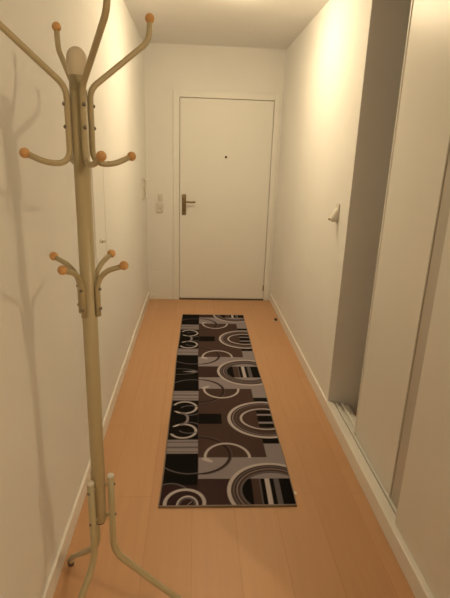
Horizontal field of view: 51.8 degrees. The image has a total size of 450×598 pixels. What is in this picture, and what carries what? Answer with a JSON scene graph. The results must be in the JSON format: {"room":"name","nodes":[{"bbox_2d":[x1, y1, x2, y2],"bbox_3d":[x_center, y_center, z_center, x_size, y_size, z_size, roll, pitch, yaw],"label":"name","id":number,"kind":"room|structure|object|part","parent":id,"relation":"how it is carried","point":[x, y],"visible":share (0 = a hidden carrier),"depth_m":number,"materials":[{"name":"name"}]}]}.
{"room":"apartment entrance hallway","nodes":[
{"label":"apartment entrance hallway","id":0,"kind":"room"},
{"bbox_2d":[0,0,147,597],"bbox_3d":[-0.628,-0.010,0.932,0.120,2.493,7.853,1,17,-4],"label":"wall","id":1,"kind":"structure","parent":0,"point":[45,447],"depth_m":1.62,"materials":[{"name":"white paint"}]},
{"bbox_2d":[41,291,148,597],"bbox_3d":[-0.692,0.657,2.820,0.013,0.085,4.653,1,17,-4],"label":"baseboard","id":2,"kind":"structure","parent":1,"relation":"attached to","point":[56,569],"depth_m":2.05,"materials":[{"name":"white paint"}]},
{"bbox_2d":[91,165,106,262],"bbox_3d":[-0.641,-0.462,2.426,0.036,0.500,0.280,1,17,-4],"label":"electrical panel","id":3,"kind":"object","parent":1,"relation":"attached to","point":[97,174],"visible":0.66,"depth_m":2.41,"materials":[{"name":"white paint"}]},
{"bbox_2d":[141,178,147,199],"bbox_3d":[-0.750,-1.036,4.354,0.054,0.190,0.110,1,17,-4],"label":"intercom","id":4,"kind":"object","parent":1,"relation":"attached to","point":[144,181],"visible":1,"depth_m":4.32,"materials":[{"name":"white plastic"}]},
{"bbox_2d":[144,43,286,299],"bbox_3d":[-0.130,-1.204,4.783,1.581,2.493,0.140,1,17,-4],"label":"wall","id":5,"kind":"structure","parent":0,"point":[167,67],"depth_m":4.45,"materials":[{"name":"white paint"}]},
{"bbox_2d":[156,204,162,212],"bbox_3d":[-0.670,-0.931,4.754,0.076,0.092,0.018,1,17,-4],"label":"power outlet","id":6,"kind":"object","parent":5,"relation":"attached to","point":[159,207],"visible":1,"depth_m":4.75,"materials":[{"name":"white plastic"}]},
{"bbox_2d":[149,294,171,298],"bbox_3d":[-0.698,-0.026,5.042,0.246,0.055,0.012,1,17,-4],"label":"baseboard","id":7,"kind":"structure","parent":5,"relation":"attached to","point":[151,296],"depth_m":5.04,"materials":[{"name":"white paint"}]},
{"bbox_2d":[158,194,162,200],"bbox_3d":[-0.660,-1.036,4.723,0.048,0.068,0.014,1,17,-4],"label":"light switch","id":8,"kind":"object","parent":5,"relation":"attached to","point":[160,196],"visible":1,"depth_m":4.72,"materials":[{"name":"white plastic"}]},
{"bbox_2d":[173,89,280,300],"bbox_3d":[-0.013,-1.001,4.803,1.038,2.102,0.159,1,17,-4],"label":"door","id":9,"kind":"structure","parent":5,"relation":"in","point":[225,144],"depth_m":4.75,"materials":[{"name":"paint"}]},
{"bbox_3d":[-0.421,-0.971,4.766,0.042,0.210,0.008,1,17,-4],"label":"handle plate","id":10,"kind":"part","parent":9,"relation":"part of","materials":[{"name":"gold metal"}]},
{"bbox_2d":[123,0,328,48],"bbox_3d":[1.721,-1.209,0.706,4.746,0.080,8.113,1,17,-4],"label":"ceiling","id":11,"kind":"structure","parent":0,"point":[271,24],"depth_m":3.50,"materials":[{"name":"paint"}]},
{"bbox_2d":[53,299,414,597],"bbox_3d":[1.639,1.230,1.473,4.746,0.050,8.113,1,17,-4],"label":"floor","id":12,"kind":"structure","parent":0,"point":[333,544],"depth_m":2.05,"materials":[{"name":"brown wood"}]},
{"bbox_2d":[0,0,181,597],"bbox_3d":[-0.281,0.241,1.255,0.550,1.843,0.614,1,17,-4],"label":"coat rack","id":13,"kind":"object","parent":12,"relation":"on","point":[79,106],"visible":1,"depth_m":1.13,"materials":[{"name":"beige metal"}]},
{"bbox_3d":[-0.412,-0.454,0.981,0.164,0.331,0.014,-10,21,-34],"label":"hook arm","id":14,"kind":"part","parent":13,"relation":"part of","materials":[{"name":"beige metal"}]},
{"bbox_3d":[-0.381,-0.489,1.123,0.015,0.316,0.162,-8,20,-29],"label":"hook arm","id":15,"kind":"part","parent":13,"relation":"part of","materials":[{"name":"beige metal"}]},
{"bbox_3d":[-0.493,0.763,1.582,0.021,0.620,0.326,-11,22,-36],"label":"leg","id":16,"kind":"part","parent":13,"relation":"part of","materials":[{"name":"beige metal"}]},
{"bbox_3d":[-0.455,0.861,1.276,0.021,0.621,0.326,9,19,22],"label":"leg","id":17,"kind":"part","parent":13,"relation":"part of","materials":[{"name":"beige metal"}]},
{"bbox_3d":[-0.268,-0.440,0.956,0.015,0.330,0.174,-10,21,-34],"label":"hook arm","id":18,"kind":"part","parent":13,"relation":"part of","materials":[{"name":"beige metal"}]},
{"bbox_3d":[-0.245,-0.482,1.095,0.166,0.330,0.014,-10,21,-33],"label":"hook arm","id":19,"kind":"part","parent":13,"relation":"part of","materials":[{"name":"beige metal"}]},
{"bbox_3d":[-0.196,0.813,1.463,0.321,0.623,0.020,0,18,-7],"label":"leg","id":20,"kind":"part","parent":13,"relation":"part of","materials":[{"name":"beige metal"}]},
{"bbox_2d":[158,314,296,507],"bbox_3d":[-0.043,0.551,3.352,0.649,0.009,2.614,1,17,-3],"label":"runner rug","id":21,"kind":"object","parent":12,"relation":"on","point":[224,449],"visible":1,"depth_m":2.69,"materials":[{"name":"brown fabric"}]},
{"bbox_2d":[335,402,396,514],"bbox_3d":[0.767,0.906,2.193,0.100,0.080,1.500,1,17,-4],"label":"door track","id":22,"kind":"object","parent":12,"relation":"on","point":[345,411],"visible":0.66,"depth_m":2.58,"materials":[{"name":"white metal"}]},
{"bbox_3d":[0.773,0.876,2.184,0.018,0.018,1.500,1,17,-4],"label":"rail","id":23,"kind":"part","parent":22,"relation":"part of","materials":[{"name":"white metal"}]},
{"bbox_2d":[354,0,449,507],"bbox_3d":[0.777,-0.263,1.895,0.024,2.315,0.655,1,17,-4],"label":"door","id":24,"kind":"structure","parent":22,"relation":"on","point":[417,199],"depth_m":1.94,"materials":[{"name":"laminate"}]},
{"bbox_2d":[395,212,449,597],"bbox_3d":[0.767,-0.093,1.353,0.022,2.315,0.493,1,17,-4],"label":"door","id":25,"kind":"structure","parent":22,"relation":"on","point":[422,520],"depth_m":1.63,"materials":[{"name":"laminate"}]},
{"bbox_2d":[271,0,411,412],"bbox_3d":[0.875,-0.819,3.667,0.530,2.493,2.333,1,17,-4],"label":"wall","id":26,"kind":"structure","parent":0,"point":[343,71],"depth_m":2.82,"materials":[{"name":"white paint"}]},
{"bbox_2d":[328,203,339,221],"bbox_3d":[0.639,-0.509,2.730,0.055,0.108,0.056,1,17,-4],"label":"wall hook","id":27,"kind":"object","parent":26,"relation":"attached to","point":[334,217],"visible":1,"depth_m":2.72,"materials":[{"name":"white plastic"}]},
{"bbox_3d":[0.662,-0.509,2.732,0.008,0.108,0.056,1,17,-4],"label":"mounting plate","id":28,"kind":"part","parent":27,"relation":"part of","materials":[{"name":"white plastic"}]},
{"bbox_2d":[269,293,434,597],"bbox_3d":[0.626,0.551,3.298,0.047,0.085,3.833,1,17,-4],"label":"baseboard","id":29,"kind":"structure","parent":26,"relation":"attached to","point":[384,514],"depth_m":2.20,"materials":[{"name":"white paint"}]}
]}

